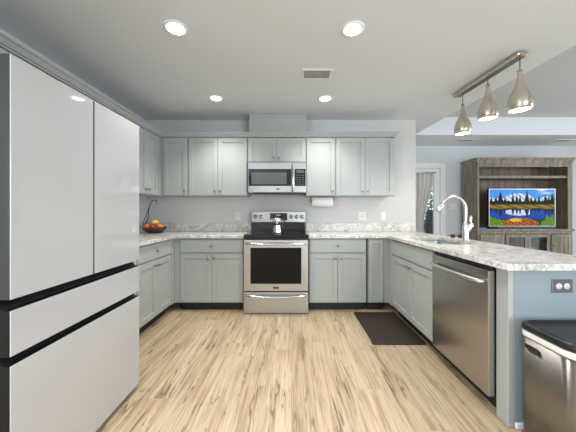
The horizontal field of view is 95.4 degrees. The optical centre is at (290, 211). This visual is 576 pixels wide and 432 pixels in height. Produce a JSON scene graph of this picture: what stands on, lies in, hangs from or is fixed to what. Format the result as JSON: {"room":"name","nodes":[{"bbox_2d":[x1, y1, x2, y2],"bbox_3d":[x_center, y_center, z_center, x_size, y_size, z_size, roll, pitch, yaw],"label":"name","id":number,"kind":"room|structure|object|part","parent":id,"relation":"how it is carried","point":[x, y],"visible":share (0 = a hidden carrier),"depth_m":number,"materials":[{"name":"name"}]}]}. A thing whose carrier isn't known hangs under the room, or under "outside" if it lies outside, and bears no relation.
{"room":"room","nodes":[
{"label":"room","id":0,"kind":"room"},
{"bbox_2d":[0,28,145,223],"bbox_3d":[-2.120,-0.060,0.330,0.100,2.500,7.060,0,0,0],"label":"wall","id":1,"kind":"structure","parent":0,"point":[142,199],"depth_m":2.80,"materials":[{"name":"grey paint"}]},
{"bbox_2d":[0,47,44,72],"bbox_3d":[-1.850,-0.810,1.375,0.352,0.320,0.905,0,0,0],"label":"upper cabinet","id":2,"kind":"object","parent":1,"relation":"attached to","point":[1,49],"visible":0.11,"depth_m":1.57,"materials":[{"name":"grey paint"}]},
{"bbox_2d":[134,123,157,195],"bbox_3d":[-1.850,-0.590,3.098,0.352,0.760,0.525,0,0,0],"label":"upper cabinet","id":3,"kind":"object","parent":1,"relation":"attached to","point":[148,142],"visible":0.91,"depth_m":3.13,"materials":[{"name":"grey paint"}]},
{"bbox_3d":[-1.710,-0.591,2.969,0.019,0.746,0.252,0,0,0],"label":"door","id":4,"kind":"part","parent":3,"relation":"part of","materials":[{"name":"grey paint"}]},
{"bbox_3d":[-1.710,-0.591,3.226,0.019,0.746,0.252,0,0,0],"label":"door","id":5,"kind":"part","parent":3,"relation":"part of","materials":[{"name":"grey paint"}]},
{"bbox_2d":[139,223,251,231],"bbox_3d":[-1.314,0.217,2.769,1.508,0.118,1.938,0,0,0],"label":"backsplash","id":6,"kind":"structure","parent":1,"relation":"attached to","point":[170,226],"depth_m":3.72,"materials":[{"name":"stone"}]},
{"bbox_2d":[146,120,415,231],"bbox_3d":[-0.145,-0.060,3.800,3.850,2.500,0.120,0,0,0],"label":"wall","id":7,"kind":"structure","parent":0,"point":[400,207],"depth_m":3.74,"materials":[{"name":"grey paint"}]},
{"bbox_2d":[157,136,191,196],"bbox_3d":[-1.531,-0.590,3.549,0.378,0.760,0.374,0,0,0],"label":"upper cabinet","id":8,"kind":"object","parent":7,"relation":"attached to","point":[176,150],"depth_m":3.42,"materials":[{"name":"grey paint"}]},
{"bbox_3d":[-1.694,-0.590,3.406,0.050,0.760,0.088,0,0,0],"label":"corner filler","id":9,"kind":"part","parent":8,"relation":"part of","materials":[{"name":"grey wood"}]},
{"bbox_2d":[0,32,399,137],"bbox_3d":[-0.166,-1.002,2.329,3.119,0.059,2.819,0,0,0],"label":"trim","id":10,"kind":"structure","parent":7,"relation":"attached to","point":[8,44],"depth_m":2.83,"materials":[{"name":"grey paint"}]},
{"bbox_2d":[189,138,250,196],"bbox_3d":[-0.954,-0.590,3.560,0.772,0.760,0.352,0,0,0],"label":"upper cabinet","id":11,"kind":"object","parent":7,"relation":"attached to","point":[218,167],"visible":0.98,"depth_m":3.42,"materials":[{"name":"grey paint"}]},
{"bbox_3d":[-1.144,-0.591,3.420,0.376,0.746,0.019,0,0,0],"label":"door","id":12,"kind":"part","parent":11,"relation":"part of","materials":[{"name":"grey paint"}]},
{"bbox_3d":[-0.764,-0.591,3.420,0.376,0.746,0.019,0,0,0],"label":"door","id":13,"kind":"part","parent":11,"relation":"part of","materials":[{"name":"grey paint"}]},
{"bbox_2d":[235,212,239,219],"bbox_3d":[-0.757,0.057,3.735,0.072,0.115,0.010,0,0,0],"label":"power outlet","id":14,"kind":"object","parent":7,"relation":"attached to","point":[237,214],"visible":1,"depth_m":3.73,"materials":[{"name":"white plastic"}]},
{"bbox_2d":[248,138,305,161],"bbox_3d":[-0.186,-0.807,3.560,0.760,0.325,0.352,0,0,0],"label":"upper cabinet","id":15,"kind":"object","parent":7,"relation":"attached to","point":[259,149],"visible":0.98,"depth_m":3.41,"materials":[{"name":"grey paint"}]},
{"bbox_3d":[-0.373,-0.808,3.420,0.370,0.311,0.019,0,0,0],"label":"door","id":16,"kind":"part","parent":15,"relation":"part of","materials":[{"name":"grey paint"}]},
{"bbox_2d":[248,162,305,194],"bbox_3d":[-0.178,-0.440,3.500,0.748,0.391,0.450,0,0,0],"label":"microwave","id":17,"kind":"object","parent":15,"relation":"attached to","point":[264,178],"visible":1,"depth_m":3.34,"materials":[{"name":"grey metal"}]},
{"bbox_3d":[-0.269,-0.440,3.338,0.546,0.216,0.002,0,0,0],"label":"glass","id":18,"kind":"part","parent":17,"relation":"part of","materials":[{"name":"black glass"}]},
{"bbox_3d":[0.026,-0.435,3.309,0.026,0.358,0.068,0,0,0],"label":"handle","id":19,"kind":"part","parent":17,"relation":"part of","materials":[{"name":"silver metal"}]},
{"bbox_3d":[0.001,-0.808,3.420,0.370,0.311,0.019,0,0,0],"label":"door","id":20,"kind":"part","parent":15,"relation":"part of","materials":[{"name":"grey paint"}]},
{"bbox_2d":[249,114,305,131],"bbox_3d":[-0.175,-1.171,3.610,0.761,0.275,0.259,0,0,0],"label":"trim","id":21,"kind":"structure","parent":7,"relation":"attached to","point":[257,122],"depth_m":3.48,"materials":[{"name":"grey paint"}]},
{"bbox_2d":[305,138,334,196],"bbox_3d":[0.388,-0.590,3.560,0.383,0.760,0.352,0,0,0],"label":"upper cabinet","id":22,"kind":"object","parent":7,"relation":"attached to","point":[320,152],"visible":0.99,"depth_m":3.42,"materials":[{"name":"grey paint"}]},
{"bbox_2d":[310,197,333,205],"bbox_3d":[0.422,-0.142,3.550,0.320,0.134,0.124,0,0,0],"label":"paper towel roll","id":23,"kind":"object","parent":22,"relation":"attached to","point":[316,201],"visible":1,"depth_m":3.50,"materials":[{"name":"white paper"}]},
{"bbox_2d":[306,223,414,230],"bbox_3d":[0.986,0.217,3.728,1.552,0.118,0.020,0,0,0],"label":"backsplash","id":24,"kind":"structure","parent":7,"relation":"attached to","point":[309,226],"depth_m":3.72,"materials":[{"name":"stone"}]},
{"bbox_2d":[358,212,365,219],"bbox_3d":[1.014,0.055,3.735,0.118,0.115,0.010,0,0,0],"label":"power outlet","id":25,"kind":"object","parent":7,"relation":"attached to","point":[361,215],"visible":1,"depth_m":3.73,"materials":[{"name":"white plastic"}]},
{"bbox_2d":[334,138,393,196],"bbox_3d":[0.965,-0.590,3.560,0.768,0.760,0.352,0,0,0],"label":"upper cabinet","id":26,"kind":"object","parent":7,"relation":"attached to","point":[364,167],"visible":0.98,"depth_m":3.42,"materials":[{"name":"grey paint"}]},
{"bbox_3d":[0.776,-0.591,3.420,0.374,0.746,0.019,0,0,0],"label":"door","id":27,"kind":"part","parent":26,"relation":"part of","materials":[{"name":"grey paint"}]},
{"bbox_3d":[1.154,-0.591,3.420,0.374,0.746,0.019,0,0,0],"label":"door","id":28,"kind":"part","parent":26,"relation":"part of","materials":[{"name":"grey paint"}]},
{"bbox_2d":[381,212,385,219],"bbox_3d":[1.313,0.055,3.735,0.072,0.115,0.010,0,0,0],"label":"light switch","id":29,"kind":"object","parent":7,"relation":"attached to","point":[383,214],"visible":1,"depth_m":3.73,"materials":[{"name":"white plastic"}]},
{"bbox_2d":[0,0,575,145],"bbox_3d":[2.265,-1.460,1.000,8.870,0.300,8.600,0,0,0],"label":"ceiling","id":30,"kind":"structure","parent":0,"point":[410,58],"depth_m":2.15,"materials":[{"name":"white paint"}]},
{"bbox_2d":[163,19,188,36],"bbox_3d":[-0.820,-1.304,1.865,0.170,0.009,0.170,0,0,0],"label":"recessed light","id":31,"kind":"object","parent":30,"relation":"in","point":[174,27],"visible":1,"depth_m":1.85,"materials":[{"name":"white paint"}]},
{"bbox_2d":[208,95,223,100],"bbox_3d":[-0.862,-1.304,3.010,0.170,0.009,0.170,0,0,0],"label":"recessed light","id":32,"kind":"object","parent":30,"relation":"in","point":[211,97],"visible":1,"depth_m":3.00,"materials":[{"name":"white paint"}]},
{"bbox_2d":[301,69,333,79],"bbox_3d":[0.245,-1.306,2.490,0.290,0.007,0.190,0,0,0],"label":"ceiling vent","id":33,"kind":"object","parent":30,"relation":"in","point":[307,74],"visible":1,"depth_m":2.49,"materials":[{"name":"white plastic"}]},
{"bbox_3d":[0.245,-1.308,2.490,0.246,0.001,0.146,0,0,0],"label":"duct shadow plate","id":34,"kind":"part","parent":33,"relation":"part of","materials":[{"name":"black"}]},
{"bbox_2d":[318,95,332,101],"bbox_3d":[0.393,-1.304,3.020,0.170,0.009,0.170,0,0,0],"label":"recessed light","id":35,"kind":"object","parent":30,"relation":"in","point":[324,98],"visible":1,"depth_m":3.02,"materials":[{"name":"white paint"}]},
{"bbox_2d":[341,20,364,36],"bbox_3d":[0.443,-1.304,1.875,0.170,0.009,0.170,0,0,0],"label":"recessed light","id":36,"kind":"object","parent":30,"relation":"in","point":[352,28],"visible":1,"depth_m":1.86,"materials":[{"name":"white paint"}]},
{"bbox_2d":[453,139,476,141],"bbox_3d":[3.170,-1.306,4.780,0.340,0.007,0.170,0,0,0],"label":"ceiling vent","id":37,"kind":"object","parent":30,"relation":"in","point":[457,140],"visible":1,"depth_m":4.78,"materials":[{"name":"white plastic"}]},
{"bbox_2d":[453,51,533,135],"bbox_3d":[1.842,-1.060,2.470,0.182,0.497,0.904,0,0,1],"label":"pendant fixture","id":38,"kind":"object","parent":30,"relation":"hanging from","point":[521,100],"visible":1,"depth_m":2.37,"materials":[{"name":"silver metal"}]},
{"bbox_3d":[1.855,-0.896,2.830,0.140,0.092,0.140,0,0,-3],"label":"bulb","id":39,"kind":"part","parent":38,"relation":"part of","materials":[{"name":"beige glass"}]},
{"bbox_3d":[1.855,-1.004,2.830,0.165,0.325,0.165,0,0,-3],"label":"pendant shade","id":40,"kind":"part","parent":38,"relation":"part of","materials":[{"name":"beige metal"}]},
{"bbox_3d":[1.833,-1.028,2.440,0.165,0.325,0.165,0,0,-3],"label":"pendant shade","id":41,"kind":"part","parent":38,"relation":"part of","materials":[{"name":"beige metal"}]},
{"bbox_3d":[1.833,-0.919,2.440,0.140,0.092,0.140,0,0,-3],"label":"bulb","id":42,"kind":"part","parent":38,"relation":"part of","materials":[{"name":"beige glass"}]},
{"bbox_3d":[1.835,-1.202,2.100,0.006,0.131,0.006,0,0,-26],"label":"stem","id":43,"kind":"part","parent":38,"relation":"part of","materials":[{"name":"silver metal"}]},
{"bbox_3d":[1.835,-0.866,2.100,0.140,0.092,0.140,0,0,-3],"label":"bulb","id":44,"kind":"part","parent":38,"relation":"part of","materials":[{"name":"beige glass"}]},
{"bbox_3d":[1.835,-0.975,2.100,0.165,0.325,0.165,0,0,-3],"label":"pendant shade","id":45,"kind":"part","parent":38,"relation":"part of","materials":[{"name":"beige metal"}]},
{"bbox_2d":[549,139,575,141],"bbox_3d":[4.960,-1.306,4.800,0.340,0.007,0.170,0,0,0],"label":"ceiling vent","id":46,"kind":"object","parent":30,"relation":"in","point":[556,140],"visible":1,"depth_m":4.79,"materials":[{"name":"white plastic"}]},
{"bbox_2d":[96,303,522,431],"bbox_3d":[2.265,1.240,1.000,8.870,0.100,8.600,0,0,0],"label":"floor","id":47,"kind":"structure","parent":0,"point":[201,370],"depth_m":1.82,"materials":[{"name":"brown wood"}]},
{"bbox_2d":[0,53,138,431],"bbox_3d":[-1.490,0.294,1.371,0.920,1.789,0.822,0,0,0],"label":"refrigerator","id":48,"kind":"object","parent":47,"relation":"on","point":[69,163],"visible":1,"depth_m":1.19,"materials":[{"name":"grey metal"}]},
{"bbox_3d":[-1.073,-0.129,1.164,0.074,0.906,0.408,0,0,0],"label":"door","id":49,"kind":"part","parent":48,"relation":"part of","materials":[{"name":"grey metal"}]},
{"bbox_3d":[-1.033,-0.129,1.164,0.005,0.905,0.403,0,0,0],"label":"glass panel","id":50,"kind":"part","parent":48,"relation":"part of","materials":[{"name":"grey glass"}]},
{"bbox_3d":[-1.073,0.432,1.371,0.074,0.205,0.822,0,0,0],"label":"drawer","id":51,"kind":"part","parent":48,"relation":"part of","materials":[{"name":"black"}]},
{"bbox_3d":[-1.073,0.850,1.371,0.074,0.621,0.822,0,0,0],"label":"drawer","id":52,"kind":"part","parent":48,"relation":"part of","materials":[{"name":"black"}]},
{"bbox_3d":[-1.033,0.865,1.371,0.005,0.589,0.816,0,0,0],"label":"glass panel","id":53,"kind":"part","parent":48,"relation":"part of","materials":[{"name":"grey"}]},
{"bbox_3d":[-1.033,0.450,1.371,0.005,0.168,0.816,0,0,0],"label":"glass panel","id":54,"kind":"part","parent":48,"relation":"part of","materials":[{"name":"grey"}]},
{"bbox_3d":[-1.073,-0.129,1.578,0.074,0.906,0.408,0,0,0],"label":"door","id":55,"kind":"part","parent":48,"relation":"part of","materials":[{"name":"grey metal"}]},
{"bbox_3d":[-1.033,-0.129,1.578,0.005,0.905,0.403,0,0,0],"label":"glass panel","id":56,"kind":"part","parent":48,"relation":"part of","materials":[{"name":"grey glass"}]},
{"bbox_2d":[136,240,170,333],"bbox_3d":[-1.717,0.752,2.730,0.686,0.873,0.690,0,0,0],"label":"base cabinet","id":57,"kind":"object","parent":47,"relation":"on","point":[154,262],"visible":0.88,"depth_m":2.69,"materials":[{"name":"grey paint"}]},
{"bbox_3d":[-1.409,0.789,2.561,0.019,0.578,0.335,0,0,0],"label":"door","id":58,"kind":"part","parent":57,"relation":"part of","materials":[{"name":"grey paint"}]},
{"bbox_3d":[-1.409,0.405,2.730,0.019,0.154,0.674,0,0,0],"label":"drawer","id":59,"kind":"part","parent":57,"relation":"part of","materials":[{"name":"grey paint"}]},
{"bbox_3d":[-1.409,0.789,2.900,0.019,0.578,0.335,0,0,0],"label":"door","id":60,"kind":"part","parent":57,"relation":"part of","materials":[{"name":"grey paint"}]},
{"bbox_2d":[170,238,243,308],"bbox_3d":[-0.991,0.752,3.407,0.858,0.873,0.658,0,0,0],"label":"base cabinet","id":61,"kind":"object","parent":47,"relation":"on","point":[211,269],"depth_m":3.14,"materials":[{"name":"grey paint"}]},
{"bbox_3d":[-1.377,0.703,3.124,0.086,0.774,0.092,0,0,0],"label":"corner filler","id":62,"kind":"part","parent":61,"relation":"part of","materials":[{"name":"grey wood"}]},
{"bbox_2d":[139,223,251,245],"bbox_3d":[-1.314,0.235,2.769,1.508,0.154,1.938,0,0,0],"label":"countertop","id":63,"kind":"structure","parent":61,"relation":"on","point":[173,230],"depth_m":3.61,"materials":[{"name":"stone"}]},
{"bbox_2d":[142,200,166,232],"bbox_3d":[-1.807,0.055,3.460,0.309,0.439,0.296,0,0,0],"label":"fruit bowl","id":64,"kind":"object","parent":63,"relation":"on","point":[155,229],"visible":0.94,"depth_m":3.38,"materials":[{"name":"brown"}]},
{"bbox_2d":[142,226,166,232],"bbox_3d":[-1.800,0.236,3.460,0.296,0.078,0.296,0,0,0],"label":"basket","id":65,"kind":"object","parent":64,"relation":"on","point":[156,229],"depth_m":3.36,"materials":[{"name":"brown wicker"}]},
{"bbox_2d":[151,220,158,224],"bbox_3d":[-1.788,0.134,3.451,0.096,0.069,0.069,0,0,-29],"label":"lemon","id":66,"kind":"object","parent":64,"relation":"in","point":[154,222],"visible":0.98,"depth_m":3.43,"materials":[{"name":"yellow plant"}]},
{"bbox_3d":[-1.137,0.789,3.139,0.375,0.578,0.019,0,0,0],"label":"door","id":67,"kind":"part","parent":61,"relation":"part of","materials":[{"name":"grey paint"}]},
{"bbox_3d":[-0.947,0.405,3.139,0.754,0.154,0.019,0,0,0],"label":"drawer","id":68,"kind":"part","parent":61,"relation":"part of","materials":[{"name":"grey paint"}]},
{"bbox_3d":[-0.757,0.789,3.139,0.375,0.578,0.019,0,0,0],"label":"door","id":69,"kind":"part","parent":61,"relation":"part of","materials":[{"name":"grey paint"}]},
{"bbox_2d":[243,211,308,312],"bbox_3d":[-0.175,0.591,3.350,0.760,1.197,0.737,0,0,0],"label":"range","id":70,"kind":"object","parent":47,"relation":"on","point":[275,265],"visible":0.98,"depth_m":3.04,"materials":[{"name":"grey metal"}]},
{"bbox_3d":[-0.175,1.056,3.067,0.754,0.244,0.044,0,0,0],"label":"storage drawer","id":71,"kind":"part","parent":70,"relation":"part of","materials":[{"name":"metal"}]},
{"bbox_3d":[-0.175,0.974,3.017,0.727,0.038,0.059,0,0,0],"label":"handle","id":72,"kind":"part","parent":70,"relation":"part of","materials":[{"name":"silver metal"}]},
{"bbox_3d":[-0.175,0.625,3.067,0.754,0.595,0.044,0,0,0],"label":"oven door","id":73,"kind":"part","parent":70,"relation":"part of","materials":[{"name":"glass"}]},
{"bbox_3d":[-0.175,0.368,3.014,0.727,0.026,0.065,0,0,0],"label":"handle","id":74,"kind":"part","parent":70,"relation":"part of","materials":[{"name":"silver metal"}]},
{"bbox_2d":[243,231,308,237],"bbox_3d":[-0.175,0.284,3.347,0.760,0.041,0.596,0,0,0],"label":"cooktop","id":75,"kind":"object","parent":70,"relation":"in","point":[253,234],"depth_m":3.07,"materials":[{"name":"black glass"}]},
{"bbox_2d":[271,216,284,233],"bbox_3d":[-0.157,0.152,3.210,0.125,0.220,0.125,0,0,45],"label":"coffee percolator","id":76,"kind":"object","parent":70,"relation":"on","point":[276,221],"visible":1,"depth_m":3.17,"materials":[{"name":"silver metal"}]},
{"bbox_3d":[-0.175,0.068,3.676,0.750,0.152,0.086,0,0,0],"label":"control panel","id":77,"kind":"part","parent":70,"relation":"part of","materials":[{"name":"metal"}]},
{"bbox_2d":[308,238,365,308],"bbox_3d":[0.559,0.752,3.420,0.690,0.873,0.632,0,0,0],"label":"base cabinet","id":78,"kind":"object","parent":47,"relation":"on","point":[336,266],"visible":1,"depth_m":3.14,"materials":[{"name":"grey paint"}]},
{"bbox_3d":[0.390,0.789,3.139,0.335,0.578,0.019,0,0,0],"label":"door","id":79,"kind":"part","parent":78,"relation":"part of","materials":[{"name":"grey paint"}]},
{"bbox_3d":[0.559,0.405,3.139,0.674,0.154,0.019,0,0,0],"label":"drawer","id":80,"kind":"part","parent":78,"relation":"part of","materials":[{"name":"grey paint"}]},
{"bbox_3d":[0.729,0.789,3.139,0.335,0.578,0.019,0,0,0],"label":"door","id":81,"kind":"part","parent":78,"relation":"part of","materials":[{"name":"grey paint"}]},
{"bbox_2d":[366,238,392,308],"bbox_3d":[1.057,0.752,3.392,0.266,0.873,0.688,0,0,0],"label":"base cabinet","id":82,"kind":"object","parent":47,"relation":"on","point":[374,247],"depth_m":3.14,"materials":[{"name":"grey paint"}]},
{"bbox_3d":[1.153,0.703,3.109,0.074,0.774,0.122,0,0,0],"label":"corner filler","id":83,"kind":"part","parent":82,"relation":"part of","materials":[{"name":"grey wood"}]},
{"bbox_2d":[354,312,425,344],"bbox_3d":[0.975,1.183,2.715,0.480,0.012,0.750,0,0,0],"label":"floor mat","id":84,"kind":"object","parent":47,"relation":"on","point":[382,328],"visible":1,"depth_m":2.62,"materials":[{"name":"brown rubber"}]},
{"bbox_2d":[392,240,454,355],"bbox_3d":[1.417,0.752,2.603,0.546,0.873,0.885,0,0,0],"label":"base cabinet","id":85,"kind":"object","parent":47,"relation":"on","point":[411,266],"visible":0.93,"depth_m":2.52,"materials":[{"name":"grey paint"}]},
{"bbox_3d":[1.179,0.789,2.821,0.019,0.578,0.432,0,0,0],"label":"door","id":86,"kind":"part","parent":85,"relation":"part of","materials":[{"name":"grey paint"}]},
{"bbox_3d":[1.179,0.405,2.603,0.019,0.154,0.869,0,0,0],"label":"drawer","id":87,"kind":"part","parent":85,"relation":"part of","materials":[{"name":"grey paint"}]},
{"bbox_3d":[1.179,0.789,2.384,0.019,0.578,0.432,0,0,0],"label":"door","id":88,"kind":"part","parent":85,"relation":"part of","materials":[{"name":"grey paint"}]},
{"bbox_2d":[306,223,575,270],"bbox_3d":[1.008,0.235,2.562,1.595,0.154,2.353,0,0,0],"label":"countertop","id":89,"kind":"structure","parent":85,"relation":"on","point":[505,257],"depth_m":2.16,"materials":[{"name":"stone"}]},
{"bbox_2d":[422,240,453,243],"bbox_3d":[1.450,0.408,2.570,0.362,0.184,0.672,0,0,0],"label":"sink","id":90,"kind":"object","parent":89,"relation":"in","point":[431,241],"visible":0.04,"depth_m":2.87,"materials":[{"name":"metal"}]},
{"bbox_2d":[435,195,472,240],"bbox_3d":[1.555,0.058,2.500,0.352,0.434,0.060,0,0,0],"label":"kitchen faucet","id":91,"kind":"object","parent":89,"relation":"on","point":[466,228],"visible":1,"depth_m":2.49,"materials":[{"name":"grey metal"}]},
{"bbox_3d":[1.556,-0.027,2.500,0.246,0.264,0.028,0,0,0],"label":"spout","id":92,"kind":"part","parent":91,"relation":"part of","materials":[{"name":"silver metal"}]},
{"bbox_3d":[1.696,0.117,2.493,0.070,0.166,0.046,0,0,0],"label":"lever handle","id":93,"kind":"part","parent":91,"relation":"part of","materials":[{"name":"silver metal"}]},
{"bbox_2d":[448,234,461,237],"bbox_3d":[1.768,0.255,2.830,0.124,0.039,0.118,0,0,14],"label":"sunglasses","id":94,"kind":"object","parent":89,"relation":"on","point":[451,235],"visible":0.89,"depth_m":2.78,"materials":[{"name":"black plastic"}]},
{"bbox_2d":[430,251,495,406],"bbox_3d":[1.408,0.755,1.847,0.624,0.867,0.622,0,0,0],"label":"dishwasher","id":95,"kind":"object","parent":47,"relation":"on","point":[463,290],"visible":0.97,"depth_m":1.73,"materials":[{"name":"metal"}]},
{"bbox_3d":[1.127,0.415,1.847,0.062,0.028,0.576,0,0,0],"label":"handle","id":96,"kind":"part","parent":95,"relation":"part of","materials":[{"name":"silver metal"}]},
{"bbox_2d":[461,157,575,254],"bbox_3d":[4.197,0.107,4.887,1.765,2.164,0.466,0,0,0],"label":"media cabinet","id":97,"kind":"object","parent":47,"relation":"on","point":[486,173],"visible":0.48,"depth_m":4.80,"materials":[{"name":"grey wood"}]},
{"bbox_3d":[3.359,-0.283,4.920,0.028,1.174,0.400,0,0,0],"label":"panel","id":98,"kind":"part","parent":97,"relation":"part of","materials":[{"name":"grey wood"}]},
{"bbox_3d":[3.596,0.745,4.689,0.422,0.690,0.019,0,0,0],"label":"louver door","id":99,"kind":"part","parent":97,"relation":"part of","materials":[{"name":"grey wood"}]},
{"bbox_3d":[4.038,0.745,4.689,0.390,0.690,0.019,0,0,0],"label":"glass door","id":100,"kind":"part","parent":97,"relation":"part of","materials":[{"name":"grey wood"}]},
{"bbox_3d":[4.197,-0.923,4.895,1.765,0.103,0.450,0,0,0],"label":"crown","id":101,"kind":"part","parent":97,"relation":"part of","materials":[{"name":"grey wood"}]},
{"bbox_2d":[487,189,555,226],"bbox_3d":[4.215,-0.060,4.825,1.215,0.726,0.150,0,0,0],"label":"television","id":102,"kind":"object","parent":97,"relation":"on","point":[505,207],"visible":1,"depth_m":4.78,"materials":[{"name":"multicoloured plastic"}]},
{"bbox_2d":[479,176,566,180],"bbox_3d":[4.197,-0.632,4.907,1.647,0.045,0.373,0,0,0],"label":"shelf","id":103,"kind":"object","parent":97,"relation":"attached to","point":[481,178],"depth_m":4.77,"materials":[{"name":"grey wood"}]},
{"bbox_3d":[4.197,-0.283,4.710,1.705,1.174,0.019,0,0,0],"label":"frame","id":104,"kind":"part","parent":97,"relation":"part of","materials":[{"name":"grey wood"}]},
{"bbox_2d":[496,227,554,228],"bbox_3d":[4.215,0.287,4.712,1.040,0.032,0.047,0,0,0],"label":"soundbar","id":105,"kind":"object","parent":97,"relation":"on","point":[496,227],"visible":1,"depth_m":4.69,"materials":[{"name":"black plastic"}]},
{"bbox_2d":[499,228,553,228],"bbox_3d":[4.215,0.287,4.689,1.000,0.020,0.002,0,0,0],"label":"grille","id":106,"kind":"object","parent":105,"relation":"attached to","point":[499,228],"depth_m":4.69,"materials":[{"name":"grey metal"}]},
{"bbox_3d":[4.432,0.745,4.689,0.390,0.690,0.019,0,0,0],"label":"glass door","id":107,"kind":"part","parent":97,"relation":"part of","materials":[{"name":"grey wood"}]},
{"bbox_3d":[4.432,0.745,4.690,0.290,0.590,0.004,0,0,0],"label":"door glass","id":108,"kind":"part","parent":97,"relation":"part of","materials":[{"name":"black glass"}]},
{"bbox_3d":[5.036,-0.283,4.920,0.028,1.174,0.400,0,0,0],"label":"panel","id":109,"kind":"part","parent":97,"relation":"part of","materials":[{"name":"grey wood"}]},
{"bbox_3d":[4.837,0.745,4.689,0.347,0.690,0.019,0,0,0],"label":"louver door","id":110,"kind":"part","parent":97,"relation":"part of","materials":[{"name":"grey wood"}]},
{"bbox_2d":[496,268,575,428],"bbox_3d":[1.475,0.752,1.481,0.550,0.873,0.104,0,0,0],"label":"peninsula panel","id":111,"kind":"object","parent":47,"relation":"on","point":[521,296],"visible":0.57,"depth_m":1.45,"materials":[{"name":"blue paint"}]},
{"bbox_2d":[521,320,575,431],"bbox_3d":[1.498,0.881,1.232,0.573,0.615,0.354,0,0,0],"label":"trash can","id":112,"kind":"object","parent":47,"relation":"on","point":[549,346],"visible":1,"depth_m":1.25,"materials":[{"name":"metal"}]},
{"bbox_3d":[1.214,0.689,1.323,0.007,0.022,0.075,0,0,0],"label":"handle","id":113,"kind":"part","parent":112,"relation":"part of","materials":[{"name":"black plastic"}]},
{"bbox_3d":[1.498,0.594,1.245,0.573,0.039,0.328,0,0,0],"label":"lid","id":114,"kind":"part","parent":112,"relation":"part of","materials":[{"name":"black plastic"}]},
{"bbox_2d":[416,146,575,255],"bbox_3d":[4.130,-0.060,5.250,4.940,2.500,0.100,0,0,0],"label":"wall","id":115,"kind":"structure","parent":0,"point":[452,156],"depth_m":5.20,"materials":[{"name":"white paint"}]},
{"bbox_2d":[416,168,439,234],"bbox_3d":[2.430,0.156,5.234,1.056,2.048,0.043,0,0,0],"label":"door","id":116,"kind":"structure","parent":115,"relation":"in","point":[436,183],"depth_m":5.21,"materials":[{"name":"white paint"}]},
{"bbox_2d":[416,172,436,232],"bbox_3d":[2.440,-0.106,5.153,0.840,1.354,0.056,0,0,0],"label":"curtain","id":117,"kind":"object","parent":116,"relation":"hanging from","point":[424,180],"visible":0.53,"depth_m":5.15,"materials":[{"name":"grey fabric"}]},
{"bbox_2d":[416,163,445,235],"bbox_3d":[2.430,0.110,5.190,1.260,2.160,0.020,0,0,0],"label":"trim","id":118,"kind":"structure","parent":115,"relation":"attached to","point":[442,166],"depth_m":5.18,"materials":[{"name":"white paint"}]},
{"bbox_2d":[450,204,455,208],"bbox_3d":[3.220,-0.110,5.195,0.118,0.115,0.010,0,0,0],"label":"light switch","id":119,"kind":"object","parent":115,"relation":"attached to","point":[452,206],"visible":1,"depth_m":5.19,"materials":[{"name":"white plastic"}]},
{"bbox_2d":[447,45,575,116],"bbox_3d":[2.265,-1.661,1.000,8.870,0.099,8.600,0,0,0],"label":"ceiling","id":120,"kind":"structure","parent":0,"point":[552,84],"depth_m":3.50,"materials":[{"name":"grey paint"}]},
{"bbox_2d":[552,280,572,292],"bbox_3d":[1.492,0.408,1.440,0.115,0.072,0.010,0,0,0],"label":"power outlet","id":121,"kind":"object","parent":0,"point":[558,286],"visible":1,"depth_m":1.44,"materials":[{"name":"grey metal"}]},
{"bbox_2d":[564,283,569,288],"bbox_3d":[1.514,0.408,1.437,0.033,0.033,0.003,0,0,0],"label":"receptacle","id":122,"kind":"object","parent":121,"relation":"attached to","point":[566,285],"depth_m":1.44,"materials":[{"name":"white plastic"}]},
{"label":"outside","id":123,"kind":"structure","parent":0,"visible":0},
{"bbox_3d":[2.250,1.260,8.651,7.500,0.100,6.699,0,0,0],"label":"ground","id":124,"kind":"structure","parent":123,"visible":0},
{"bbox_2d":[424,210,432,233],"bbox_3d":[3.020,0.578,5.750,0.200,1.264,0.200,0,0,0],"label":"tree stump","id":125,"kind":"object","parent":124,"relation":"on","point":[429,213],"visible":0.42,"depth_m":5.69,"materials":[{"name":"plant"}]},
{"bbox_2d":[424,187,432,220],"bbox_3d":[3.945,0.120,7.401,1.557,2.181,1.602,0,0,0],"label":"shrub","id":126,"kind":"object","parent":124,"relation":"on","point":[431,197],"visible":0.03,"depth_m":7.39,"materials":[{"name":"green plant"}]}
]}

